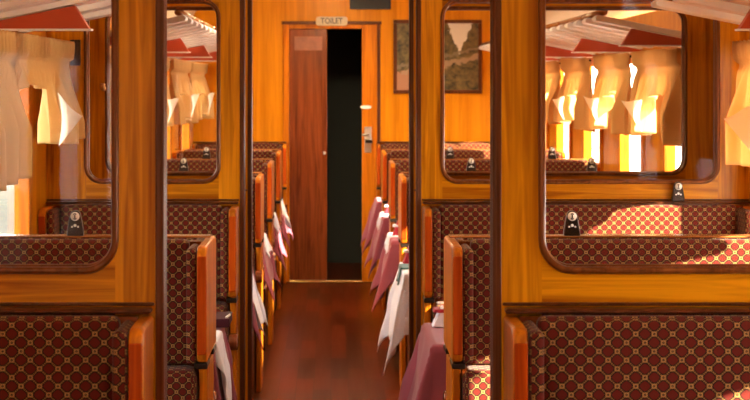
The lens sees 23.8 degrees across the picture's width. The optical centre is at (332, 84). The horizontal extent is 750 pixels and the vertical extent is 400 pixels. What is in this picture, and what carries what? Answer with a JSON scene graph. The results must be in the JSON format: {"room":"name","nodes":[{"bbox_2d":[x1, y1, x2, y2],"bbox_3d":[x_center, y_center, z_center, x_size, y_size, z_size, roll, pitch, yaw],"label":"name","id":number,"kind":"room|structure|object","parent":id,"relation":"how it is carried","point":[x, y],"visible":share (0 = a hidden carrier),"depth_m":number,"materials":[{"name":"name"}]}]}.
{"room":"train carriage","nodes":[
{"label":"train carriage","id":0,"kind":"room"},
{"bbox_2d":[8,20,192,233],"bbox_3d":[-1.129,0.595,5.750,0.040,1.930,16.700,0,0,0],"label":"wall","id":1,"kind":"structure","parent":0,"point":[39,150],"depth_m":6.70,"materials":[{"name":"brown wood"}]},
{"bbox_2d":[14,85,32,233],"bbox_3d":[-1.119,0.250,6.050,0.058,0.860,0.840,0,0,0],"label":"window","id":2,"kind":"structure","parent":1,"relation":"in","point":[23,192],"depth_m":6.41,"materials":[{"name":"brown glass"}]},
{"bbox_2d":[0,0,62,12],"bbox_3d":[-0.871,-0.248,4.500,0.473,0.161,1.500,0,0,0],"label":"luggage rack","id":3,"kind":"object","parent":1,"relation":"attached to","point":[5,5],"visible":1,"depth_m":5.11,"materials":[{"name":"white"}]},
{"bbox_2d":[0,119,5,190],"bbox_3d":[-0.986,0.067,4.421,0.128,0.462,1.197,0,0,1],"label":"window curtain","id":4,"kind":"object","parent":3,"relation":"hanging from","point":[2,130],"visible":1,"depth_m":4.98,"materials":[{"name":"brown fabric"}]},
{"bbox_2d":[0,29,84,184],"bbox_3d":[-0.984,0.068,5.941,0.139,0.464,1.683,0,0,0],"label":"window curtain","id":5,"kind":"object","parent":1,"relation":"attached to","point":[26,60],"visible":0.97,"depth_m":5.88,"materials":[{"name":"brown fabric"}]},
{"bbox_2d":[0,0,110,32],"bbox_3d":[-0.871,-0.248,5.910,0.473,0.161,0.980,0,0,0],"label":"luggage rack","id":6,"kind":"object","parent":1,"relation":"attached to","point":[65,15],"visible":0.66,"depth_m":5.46,"materials":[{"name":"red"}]},
{"bbox_2d":[110,11,207,46],"bbox_3d":[-0.871,-0.248,8.370,0.473,0.161,1.420,0,0,0],"label":"luggage rack","id":7,"kind":"object","parent":1,"relation":"attached to","point":[184,23],"visible":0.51,"depth_m":8.32,"materials":[{"name":"white"}]},
{"bbox_2d":[110,48,110,141],"bbox_3d":[-0.983,0.051,8.320,0.142,0.430,1.403,0,0,0],"label":"window curtain","id":8,"kind":"object","parent":7,"relation":"hanging from","point":[110,48],"visible":0.03,"depth_m":7.82,"materials":[{"name":"brown fabric"}]},
{"bbox_2d":[167,58,171,158],"bbox_3d":[-1.119,0.250,11.620,0.058,0.860,0.840,0,0,0],"label":"window","id":9,"kind":"structure","parent":1,"relation":"in","point":[169,129],"depth_m":11.98,"materials":[{"name":"brown glass"}]},
{"bbox_2d":[178,72,189,150],"bbox_3d":[-1.119,0.250,13.200,0.058,0.860,0.840,0,0,0],"label":"window","id":10,"kind":"structure","parent":1,"relation":"in","point":[183,130],"depth_m":13.55,"materials":[{"name":"yellow glass"}]},
{"bbox_2d":[167,22,216,52],"bbox_3d":[-0.871,-0.248,9.960,0.473,0.161,1.520,0,0,0],"label":"luggage rack","id":11,"kind":"object","parent":1,"relation":"attached to","point":[178,44],"visible":0.33,"depth_m":9.30,"materials":[{"name":"white"}]},
{"bbox_2d":[167,57,178,126],"bbox_3d":[-0.983,0.055,9.970,0.142,0.437,1.403,0,0,0],"label":"window curtain","id":12,"kind":"object","parent":11,"relation":"hanging from","point":[171,103],"visible":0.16,"depth_m":10.26,"materials":[{"name":"brown fabric"}]},
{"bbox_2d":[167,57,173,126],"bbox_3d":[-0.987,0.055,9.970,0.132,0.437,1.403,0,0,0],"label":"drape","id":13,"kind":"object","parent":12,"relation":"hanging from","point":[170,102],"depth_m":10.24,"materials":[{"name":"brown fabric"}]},
{"bbox_2d":[167,41,216,57],"bbox_3d":[-0.871,-0.248,11.610,0.473,0.161,1.500,0,0,0],"label":"luggage rack","id":14,"kind":"object","parent":1,"relation":"attached to","point":[199,50],"visible":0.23,"depth_m":10.90,"materials":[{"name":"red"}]},
{"bbox_2d":[168,58,199,124],"bbox_3d":[-0.982,0.052,11.620,0.140,0.432,1.403,0,0,0],"label":"window curtain","id":15,"kind":"object","parent":14,"relation":"hanging from","point":[186,108],"visible":0.96,"depth_m":11.55,"materials":[{"name":"brown fabric"}]},
{"bbox_2d":[176,50,216,60],"bbox_3d":[-0.871,-0.248,13.210,0.473,0.161,1.380,0,0,0],"label":"luggage rack","id":16,"kind":"object","parent":1,"relation":"attached to","point":[213,53],"visible":0.16,"depth_m":12.56,"materials":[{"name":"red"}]},
{"bbox_2d":[189,62,214,119],"bbox_3d":[-0.982,0.052,13.201,0.143,0.431,1.403,0,0,0],"label":"window curtain","id":17,"kind":"object","parent":16,"relation":"hanging from","point":[205,102],"visible":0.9,"depth_m":13.32,"materials":[{"name":"brown fabric"}]},
{"bbox_2d":[253,263,399,399],"bbox_3d":[0.252,1.600,6.500,2.920,0.080,18.400,0,0,0],"label":"floor","id":18,"kind":"structure","parent":0,"point":[324,346],"depth_m":10.57,"materials":[{"name":"brown wood"}]},
{"bbox_2d":[0,307,153,399],"bbox_3d":[-0.735,1.004,3.370,0.756,1.112,0.450,0,0,0],"label":"seat","id":19,"kind":"object","parent":18,"relation":"on","point":[43,357],"visible":1,"depth_m":3.52,"materials":[{"name":"brown fabric"}]},
{"bbox_2d":[0,210,216,399],"bbox_3d":[-0.735,0.966,5.310,0.756,1.188,0.840,0,0,0],"label":"seat","id":20,"kind":"object","parent":18,"relation":"on","point":[191,264],"visible":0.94,"depth_m":5.23,"materials":[{"name":"brown fabric"}]},
{"bbox_2d":[167,365,198,399],"bbox_3d":[-0.733,0.956,5.212,0.676,0.258,0.134,0,0,0],"label":"seat cushion","id":21,"kind":"object","parent":20,"relation":"on","point":[182,380],"depth_m":5.15,"materials":[{"name":"red fabric"}]},
{"bbox_2d":[38,201,238,398],"bbox_3d":[-0.735,0.966,6.655,0.756,1.188,0.420,0,0,0],"label":"seat","id":22,"kind":"object","parent":18,"relation":"on","point":[221,221],"visible":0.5,"depth_m":6.79,"materials":[{"name":"brown fabric"}]},
{"bbox_2d":[216,301,228,339],"bbox_3d":[-0.733,0.956,6.767,0.676,0.258,0.134,0,0,0],"label":"seat cushion","id":23,"kind":"object","parent":22,"relation":"on","point":[221,306],"depth_m":6.72,"materials":[{"name":"red fabric"}]},
{"bbox_2d":[90,0,252,399],"bbox_3d":[-0.723,0.575,7.497,0.767,1.970,0.125,0,0,0],"label":"wall","id":24,"kind":"structure","parent":18,"relation":"on","point":[100,164],"depth_m":7.50,"materials":[{"name":"orange wood"}]},
{"bbox_2d":[167,146,274,350],"bbox_3d":[-0.735,0.966,10.800,0.756,1.188,0.840,0,0,0],"label":"seat","id":25,"kind":"object","parent":18,"relation":"on","point":[206,163],"visible":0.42,"depth_m":10.67,"materials":[{"name":"brown wood"}]},
{"bbox_2d":[264,222,266,233],"bbox_3d":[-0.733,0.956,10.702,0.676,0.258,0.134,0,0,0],"label":"drinking glass","id":26,"kind":"object","parent":25,"relation":"on","point":[265,223],"depth_m":10.66,"materials":[{"name":"clear glass"}]},
{"bbox_2d":[179,158,264,396],"bbox_3d":[-0.735,0.966,9.150,0.756,1.188,0.840,0,0,0],"label":"seat","id":27,"kind":"object","parent":18,"relation":"on","point":[258,180],"visible":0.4,"depth_m":9.02,"materials":[{"name":"orange wood"}]},
{"bbox_2d":[253,248,254,273],"bbox_3d":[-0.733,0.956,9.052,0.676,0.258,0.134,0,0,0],"label":"drinking glass","id":28,"kind":"object","parent":27,"relation":"on","point":[253,248],"depth_m":9.01,"materials":[{"name":"clear glass"}]},
{"bbox_2d":[172,149,281,314],"bbox_3d":[-0.735,0.966,12.450,0.756,1.188,0.840,0,0,0],"label":"seat","id":29,"kind":"object","parent":18,"relation":"on","point":[276,156],"visible":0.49,"depth_m":12.32,"materials":[{"name":"brown wood"}]},
{"bbox_2d":[191,142,286,286],"bbox_3d":[-0.735,0.966,13.885,0.756,1.188,0.420,0,0,0],"label":"seat","id":30,"kind":"object","parent":18,"relation":"on","point":[212,145],"visible":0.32,"depth_m":13.97,"materials":[{"name":"brown wood"}]},
{"bbox_2d":[0,0,749,399],"bbox_3d":[0.252,0.575,3.625,2.716,1.970,0.069,0,0,0],"label":"wall","id":31,"kind":"structure","parent":18,"relation":"on","point":[523,272],"depth_m":3.60,"materials":[{"name":"orange wood"}]},
{"bbox_2d":[46,0,748,399],"bbox_3d":[0.252,0.575,6.893,2.716,1.970,0.074,0,0,0],"label":"wall","id":32,"kind":"structure","parent":18,"relation":"on","point":[725,182],"depth_m":6.87,"materials":[{"name":"orange wood"}]},
{"bbox_2d":[70,40,80,65],"bbox_3d":[-0.994,-0.125,6.863,0.040,0.100,0.014,0,0,0],"label":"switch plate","id":33,"kind":"object","parent":32,"relation":"attached to","point":[76,61],"depth_m":6.86,"materials":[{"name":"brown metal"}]},
{"bbox_2d":[376,142,489,268],"bbox_3d":[0.978,0.966,13.885,1.276,1.188,0.420,0,0,0],"label":"seat","id":34,"kind":"object","parent":18,"relation":"on","point":[388,145],"visible":0.17,"depth_m":14.02,"materials":[{"name":"brown fabric"}]},
{"bbox_2d":[381,149,565,309],"bbox_3d":[0.978,0.966,12.450,1.276,1.188,0.840,0,0,0],"label":"seat","id":35,"kind":"object","parent":18,"relation":"on","point":[386,156],"visible":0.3,"depth_m":12.37,"materials":[{"name":"brown wood"}]},
{"bbox_2d":[388,146,599,350],"bbox_3d":[0.978,0.966,10.800,1.276,1.188,0.840,0,0,0],"label":"seat","id":36,"kind":"object","parent":18,"relation":"on","point":[451,164],"visible":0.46,"depth_m":10.72,"materials":[{"name":"brown wood"}]},
{"bbox_2d":[398,158,595,387],"bbox_3d":[0.978,0.966,9.150,1.276,1.188,0.840,0,0,0],"label":"seat","id":37,"kind":"object","parent":18,"relation":"on","point":[403,180],"visible":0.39,"depth_m":9.02,"materials":[{"name":"orange wood"}]},
{"bbox_2d":[409,0,712,361],"bbox_3d":[0.966,0.575,7.525,1.287,1.970,0.069,0,0,0],"label":"wall","id":38,"kind":"structure","parent":18,"relation":"on","point":[696,32],"depth_m":7.50,"materials":[{"name":"orange wood"}]},
{"bbox_2d":[422,182,749,323],"bbox_3d":[0.978,0.966,6.655,1.276,1.188,0.420,0,0,0],"label":"seat","id":39,"kind":"object","parent":18,"relation":"on","point":[438,221],"visible":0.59,"depth_m":6.79,"materials":[{"name":"brown fabric"}]},
{"bbox_2d":[431,301,443,322],"bbox_3d":[0.976,0.956,6.767,1.196,0.258,0.134,0,0,0],"label":"seat cushion","id":40,"kind":"object","parent":39,"relation":"on","point":[437,303],"depth_m":6.75,"materials":[{"name":"red fabric"}]},
{"bbox_2d":[443,210,749,399],"bbox_3d":[0.978,0.966,5.310,1.276,1.188,0.840,0,0,0],"label":"seat","id":41,"kind":"object","parent":18,"relation":"on","point":[466,262],"visible":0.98,"depth_m":5.23,"materials":[{"name":"brown fabric"}]},
{"bbox_2d":[461,365,489,399],"bbox_3d":[0.976,0.956,5.212,1.196,0.258,0.134,0,0,0],"label":"seat cushion","id":42,"kind":"object","parent":41,"relation":"on","point":[475,379],"depth_m":5.15,"materials":[{"name":"red fabric"}]},
{"bbox_2d":[503,307,749,399],"bbox_3d":[0.978,1.004,3.370,1.276,1.112,0.450,0,0,0],"label":"seat","id":43,"kind":"object","parent":18,"relation":"on","point":[546,357],"visible":1,"depth_m":3.52,"materials":[{"name":"brown fabric"}]},
{"bbox_3d":[0.957,1.208,6.080,1.260,0.705,0.540,0,0,0],"label":"dining table","id":44,"kind":"object","parent":18,"relation":"on","visible":0},
{"bbox_2d":[398,323,445,399],"bbox_3d":[0.896,1.040,6.085,1.382,0.383,0.731,0,0,0],"label":"tablecloth","id":45,"kind":"object","parent":44,"relation":"on","point":[424,378],"visible":0.16,"depth_m":5.93,"materials":[{"name":"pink fabric"}]},
{"bbox_2d":[432,305,443,326],"bbox_3d":[0.392,0.812,6.240,0.085,0.070,0.076,0,0,0],"label":"folded napkin","id":46,"kind":"object","parent":45,"relation":"on","point":[438,321],"visible":0.49,"depth_m":6.21,"materials":[{"name":"white fabric"}]},
{"bbox_3d":[-0.739,1.208,6.080,0.690,0.705,0.540,0,0,0],"label":"dining table","id":47,"kind":"object","parent":18,"relation":"on","visible":0},
{"bbox_2d":[213,327,237,399],"bbox_3d":[-0.712,1.016,6.089,0.750,0.333,0.626,0,0,0],"label":"tablecloth","id":48,"kind":"object","parent":47,"relation":"on","point":[218,387],"visible":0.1,"depth_m":6.19,"materials":[{"name":"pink fabric"}]},
{"bbox_2d":[215,330,231,399],"bbox_3d":[-0.475,0.972,5.970,0.272,0.261,0.302,0,0,-3],"label":"overcloth","id":49,"kind":"object","parent":48,"relation":"on","point":[222,362],"visible":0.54,"depth_m":5.98,"materials":[{"name":"white fabric"}]},
{"bbox_2d":[216,312,231,326],"bbox_3d":[-0.448,0.820,6.250,0.182,0.038,0.200,0,0,0],"label":"folder","id":50,"kind":"object","parent":48,"relation":"on","point":[223,319],"visible":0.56,"depth_m":6.16,"materials":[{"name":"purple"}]},
{"bbox_3d":[0.957,1.208,8.260,1.260,0.705,0.540,0,0,0],"label":"dining table","id":51,"kind":"object","parent":18,"relation":"on","visible":0},
{"bbox_2d":[377,262,408,375],"bbox_3d":[0.902,1.072,8.274,1.376,0.446,0.737,0,0,0],"label":"tablecloth","id":52,"kind":"object","parent":51,"relation":"on","point":[395,326],"visible":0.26,"depth_m":7.98,"materials":[{"name":"white fabric"}]},
{"bbox_2d":[396,264,408,284],"bbox_3d":[0.558,0.882,8.280,0.521,0.081,0.194,0,0,0],"label":"table runner","id":53,"kind":"object","parent":52,"relation":"on","point":[401,266],"visible":0.19,"depth_m":8.25,"materials":[{"name":"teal fabric"}]},
{"bbox_2d":[403,246,408,263],"bbox_3d":[0.377,0.804,8.460,0.086,0.085,0.076,0,0,0],"label":"folded napkin","id":54,"kind":"object","parent":52,"relation":"on","point":[406,257],"visible":0.38,"depth_m":8.43,"materials":[{"name":"red fabric"}]},
{"bbox_3d":[-0.739,1.208,8.260,0.690,0.705,0.540,0,0,0],"label":"dining table","id":55,"kind":"object","parent":18,"relation":"on","visible":0},
{"bbox_2d":[253,270,266,349],"bbox_3d":[-0.698,1.016,8.258,0.776,0.334,0.680,0,0,0],"label":"tablecloth","id":56,"kind":"object","parent":55,"relation":"on","point":[255,324],"visible":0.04,"depth_m":7.94,"materials":[{"name":"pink fabric"}]},
{"bbox_2d":[253,276,267,334],"bbox_3d":[-0.455,0.983,8.146,0.312,0.285,0.334,0,0,0],"label":"overcloth","id":57,"kind":"object","parent":56,"relation":"on","point":[257,301],"visible":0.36,"depth_m":8.17,"materials":[{"name":"white fabric"}]},
{"bbox_3d":[0.957,1.208,9.980,1.260,0.705,0.540,0,0,0],"label":"dining table","id":58,"kind":"object","parent":18,"relation":"on","visible":0},
{"bbox_2d":[369,232,399,311],"bbox_3d":[0.897,1.040,9.981,1.372,0.383,0.719,0,0,0],"label":"tablecloth","id":59,"kind":"object","parent":58,"relation":"on","point":[385,275],"visible":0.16,"depth_m":9.69,"materials":[{"name":"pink fabric"}]},
{"bbox_2d":[384,233,397,253],"bbox_3d":[0.416,0.892,10.029,0.246,0.101,0.260,0,0,0],"label":"overcloth","id":60,"kind":"object","parent":59,"relation":"on","point":[389,235],"visible":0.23,"depth_m":9.93,"materials":[{"name":"white fabric"}]},
{"bbox_2d":[392,221,397,234],"bbox_3d":[0.377,0.804,9.980,0.086,0.085,0.076,0,0,0],"label":"folded napkin","id":61,"kind":"object","parent":60,"relation":"on","point":[395,232],"visible":0.34,"depth_m":9.95,"materials":[{"name":"red fabric"}]},
{"bbox_3d":[-0.739,1.208,9.980,0.690,0.705,0.540,0,0,0],"label":"dining table","id":62,"kind":"object","parent":18,"relation":"on","visible":0},
{"bbox_2d":[263,242,280,302],"bbox_3d":[-0.696,1.016,9.995,0.796,0.334,0.688,0,0,0],"label":"tablecloth","id":63,"kind":"object","parent":62,"relation":"on","point":[270,269],"visible":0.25,"depth_m":9.86,"materials":[{"name":"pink fabric"}]},
{"bbox_2d":[264,233,272,258],"bbox_3d":[-0.472,0.905,10.034,0.266,0.129,0.232,0,0,0],"label":"overcloth","id":64,"kind":"object","parent":63,"relation":"on","point":[268,247],"visible":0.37,"depth_m":10.04,"materials":[{"name":"white fabric"}]},
{"bbox_3d":[0.957,1.208,11.630,1.260,0.705,0.540,0,0,0],"label":"dining table","id":65,"kind":"object","parent":18,"relation":"on","visible":0},
{"bbox_2d":[364,215,388,278],"bbox_3d":[0.901,1.040,11.643,1.381,0.383,0.748,0,0,0],"label":"tablecloth","id":66,"kind":"object","parent":65,"relation":"on","point":[379,235],"visible":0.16,"depth_m":11.35,"materials":[{"name":"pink fabric"}]},
{"bbox_2d":[376,212,388,228],"bbox_3d":[0.411,0.891,11.675,0.255,0.101,0.264,0,0,0],"label":"overcloth","id":67,"kind":"object","parent":66,"relation":"on","point":[381,214],"visible":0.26,"depth_m":11.57,"materials":[{"name":"white fabric"}]},
{"bbox_2d":[384,203,387,213],"bbox_3d":[0.377,0.804,11.630,0.086,0.085,0.076,0,0,0],"label":"folded napkin","id":68,"kind":"object","parent":67,"relation":"on","point":[385,205],"visible":0.3,"depth_m":11.60,"materials":[{"name":"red fabric"}]},
{"bbox_3d":[-0.739,1.208,11.630,0.690,0.705,0.540,0,0,0],"label":"dining table","id":69,"kind":"object","parent":18,"relation":"on","visible":0},
{"bbox_2d":[273,218,287,270],"bbox_3d":[-0.689,1.016,11.626,0.790,0.334,0.693,0,0,0],"label":"tablecloth","id":70,"kind":"object","parent":69,"relation":"on","point":[279,249],"visible":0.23,"depth_m":11.33,"materials":[{"name":"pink fabric"}]},
{"bbox_2d":[274,212,280,232],"bbox_3d":[-0.475,0.905,11.680,0.261,0.129,0.224,0,0,0],"label":"overcloth","id":71,"kind":"object","parent":70,"relation":"on","point":[276,223],"visible":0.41,"depth_m":11.59,"materials":[{"name":"white fabric"}]},
{"bbox_3d":[0.957,1.208,13.200,1.260,0.705,0.540,0,0,0],"label":"dining table","id":72,"kind":"object","parent":18,"relation":"on","visible":0},
{"bbox_2d":[360,197,381,253],"bbox_3d":[0.895,1.040,13.204,1.374,0.383,0.730,0,0,0],"label":"tablecloth","id":73,"kind":"object","parent":72,"relation":"on","point":[376,208],"visible":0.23,"depth_m":12.92,"materials":[{"name":"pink fabric"}]},
{"bbox_3d":[-0.739,1.208,13.200,0.690,0.705,0.540,0,0,0],"label":"dining table","id":74,"kind":"object","parent":18,"relation":"on","visible":0},
{"bbox_2d":[281,208,292,247],"bbox_3d":[-0.694,1.016,13.210,0.788,0.334,0.684,0,0,0],"label":"tablecloth","id":75,"kind":"object","parent":74,"relation":"on","point":[284,229],"visible":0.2,"depth_m":12.90,"materials":[{"name":"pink fabric"}]},
{"bbox_2d":[281,200,290,228],"bbox_3d":[-0.459,0.952,13.188,0.314,0.223,0.301,0,0,0],"label":"overcloth","id":76,"kind":"object","parent":75,"relation":"on","point":[287,222],"visible":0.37,"depth_m":13.07,"materials":[{"name":"white fabric"}]},
{"bbox_2d":[193,0,489,143],"bbox_3d":[0.252,0.250,14.130,2.720,2.620,0.060,0,0,0],"label":"wall","id":77,"kind":"structure","parent":0,"point":[466,115],"depth_m":14.10,"materials":[{"name":"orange wood"}]},
{"bbox_2d":[290,29,326,279],"bbox_3d":[-0.193,0.552,14.110,0.299,1.991,0.060,0,0,0],"label":"door","id":78,"kind":"structure","parent":77,"relation":"in","point":[308,47],"depth_m":14.10,"materials":[{"name":"red wood"}]},
{"bbox_2d":[289,279,361,281],"bbox_3d":[-0.056,1.554,14.115,0.575,0.012,0.090,0,0,0],"label":"trim","id":79,"kind":"structure","parent":77,"relation":"attached to","point":[327,280],"depth_m":14.08,"materials":[{"name":"gold metal"}]},
{"bbox_2d":[316,17,346,25],"bbox_3d":[-0.009,-0.505,14.072,0.250,0.072,0.056,0,0,0],"label":"sign","id":80,"kind":"object","parent":77,"relation":"attached to","point":[320,21],"visible":1,"depth_m":14.04,"materials":[{"name":"beige plastic"}]},
{"bbox_2d":[282,21,381,281],"bbox_3d":[-0.009,0.535,14.120,0.770,2.050,0.080,0,0,0],"label":"trim","id":81,"kind":"structure","parent":77,"relation":"attached to","point":[369,31],"depth_m":14.08,"materials":[{"name":"brown wood"}]},
{"bbox_2d":[360,105,370,108],"bbox_3d":[0.262,0.175,14.077,0.090,0.028,0.006,0,0,0],"label":"door sign","id":82,"kind":"object","parent":77,"relation":"attached to","point":[363,106],"visible":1,"depth_m":14.07,"materials":[{"name":"white plastic"}]},
{"bbox_2d":[362,127,371,152],"bbox_3d":[0.273,0.432,14.050,0.082,0.205,0.060,0,0,0],"label":"door lock","id":83,"kind":"object","parent":77,"relation":"attached to","point":[367,130],"visible":1,"depth_m":14.07,"materials":[{"name":"silver metal"}]},
{"bbox_2d":[350,0,390,8],"bbox_3d":[0.297,-0.740,14.079,0.326,0.280,0.043,0,0,0],"label":"notice board","id":84,"kind":"object","parent":77,"relation":"attached to","point":[354,4],"visible":1,"depth_m":14.06,"materials":[{"name":"black ceramic"}]},
{"bbox_2d":[393,20,481,92],"bbox_3d":[0.832,-0.225,14.085,0.700,0.584,0.030,0,0,0],"label":"framed picture","id":85,"kind":"object","parent":77,"relation":"attached to","point":[462,38],"visible":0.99,"depth_m":14.08,"materials":[{"name":"brown paper"}]},
{"bbox_2d":[327,29,361,262],"bbox_3d":[0.252,0.330,14.930,2.920,2.460,1.540,0,0,0],"label":"wall","id":86,"kind":"structure","parent":0,"point":[344,46],"depth_m":15.60,"materials":[{"name":"grey paint"}]},
{"bbox_2d":[167,11,652,24],"bbox_3d":[0.252,-0.725,5.750,2.920,0.710,16.700,0,0,0],"label":"ceiling","id":87,"kind":"structure","parent":0,"point":[551,16],"depth_m":12.32,"materials":[{"name":"beige paint"}]},
{"bbox_2d":[549,11,749,205],"bbox_3d":[1.631,0.595,5.750,0.040,1.930,16.700,0,0,0],"label":"wall","id":88,"kind":"structure","parent":0,"point":[671,20],"depth_m":9.10,"materials":[{"name":"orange wood"}]},
{"bbox_2d":[479,41,560,60],"bbox_3d":[1.374,-0.248,13.210,0.473,0.161,1.380,0,0,0],"label":"luggage rack","id":89,"kind":"object","parent":88,"relation":"attached to","point":[485,46],"visible":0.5,"depth_m":13.25,"materials":[{"name":"white"}]},
{"bbox_2d":[546,60,561,124],"bbox_3d":[1.487,0.050,12.350,0.144,0.428,1.187,0,0,0],"label":"window curtain","id":90,"kind":"object","parent":89,"relation":"hanging from","point":[553,77],"visible":0.51,"depth_m":11.95,"materials":[{"name":"brown fabric"}]},
{"bbox_2d":[546,123,548,148],"bbox_3d":[1.623,0.250,13.550,0.058,0.860,0.640,0,0,0],"label":"window","id":91,"kind":"structure","parent":88,"relation":"in","point":[547,125],"depth_m":13.23,"materials":[{"name":"brown wood"}]},
{"bbox_2d":[555,58,571,158],"bbox_3d":[1.623,0.250,12.350,0.058,0.860,0.800,0,0,0],"label":"window","id":92,"kind":"structure","parent":88,"relation":"in","point":[559,128],"depth_m":12.69,"materials":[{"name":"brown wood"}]},
{"bbox_2d":[546,43,594,57],"bbox_3d":[1.374,-0.248,11.610,0.473,0.161,1.500,0,0,0],"label":"luggage rack","id":93,"kind":"object","parent":88,"relation":"attached to","point":[552,51],"visible":0.32,"depth_m":10.90,"materials":[{"name":"white"}]},
{"bbox_2d":[552,57,595,132],"bbox_3d":[1.483,0.057,10.980,0.131,0.442,1.185,0,0,0],"label":"window curtain","id":94,"kind":"object","parent":93,"relation":"hanging from","point":[577,79],"visible":0.89,"depth_m":10.89,"materials":[{"name":"brown fabric"}]},
{"bbox_2d":[582,55,603,170],"bbox_3d":[1.623,0.250,10.980,0.058,0.860,0.800,0,0,0],"label":"window","id":95,"kind":"structure","parent":88,"relation":"in","point":[586,135],"depth_m":11.32,"materials":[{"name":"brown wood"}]},
{"bbox_2d":[546,22,642,53],"bbox_3d":[1.374,-0.248,9.960,0.473,0.161,1.520,0,0,0],"label":"luggage rack","id":96,"kind":"object","parent":88,"relation":"attached to","point":[579,43],"visible":0.57,"depth_m":9.24,"materials":[{"name":"white"}]},
{"bbox_2d":[583,53,631,135],"bbox_3d":[1.481,0.046,9.550,0.133,0.420,1.186,0,0,0],"label":"window curtain","id":97,"kind":"object","parent":96,"relation":"hanging from","point":[613,77],"visible":0.95,"depth_m":9.50,"materials":[{"name":"brown fabric"}]},
{"bbox_2d":[556,11,680,47],"bbox_3d":[1.374,-0.248,8.370,0.473,0.161,1.420,0,0,0],"label":"luggage rack","id":98,"kind":"object","parent":88,"relation":"attached to","point":[595,24],"visible":0.84,"depth_m":7.71,"materials":[{"name":"white"}]},
{"bbox_2d":[621,47,680,146],"bbox_3d":[1.485,0.050,8.220,0.141,0.429,1.186,0,0,0],"label":"window curtain","id":99,"kind":"object","parent":98,"relation":"hanging from","point":[658,72],"visible":0.96,"depth_m":8.20,"materials":[{"name":"brown fabric"}]},
{"bbox_2d":[618,50,645,170],"bbox_3d":[1.623,0.250,9.550,0.058,0.860,0.800,0,0,0],"label":"window","id":100,"kind":"structure","parent":88,"relation":"in","point":[623,141],"depth_m":9.88,"materials":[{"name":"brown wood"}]},
{"bbox_2d":[662,47,680,170],"bbox_3d":[1.623,0.250,8.220,0.058,0.860,0.800,0,0,0],"label":"window","id":101,"kind":"structure","parent":88,"relation":"in","point":[668,152],"depth_m":8.55,"materials":[{"name":"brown glass"}]},
{"bbox_2d":[651,0,749,30],"bbox_3d":[1.374,-0.248,5.910,0.473,0.161,0.980,0,0,0],"label":"luggage rack","id":102,"kind":"object","parent":88,"relation":"attached to","point":[730,11],"visible":1,"depth_m":5.95,"materials":[{"name":"white"}]},
{"bbox_2d":[725,40,749,166],"bbox_3d":[1.505,0.067,6.100,0.144,0.462,1.237,0,0,0],"label":"window curtain","id":103,"kind":"object","parent":88,"relation":"attached to","point":[737,121],"visible":1,"depth_m":6.52,"materials":[{"name":"brown fabric"}]},
{"label":"outside","id":104,"kind":"structure","parent":0,"visible":0},
{"bbox_2d":[0,185,13,233],"bbox_3d":[-8.608,1.035,10.000,14.000,2.850,60.000,0,0,0],"label":"terrain","id":105,"kind":"structure","parent":104,"point":[6,197],"depth_m":24.41,"materials":[{"name":"white"}]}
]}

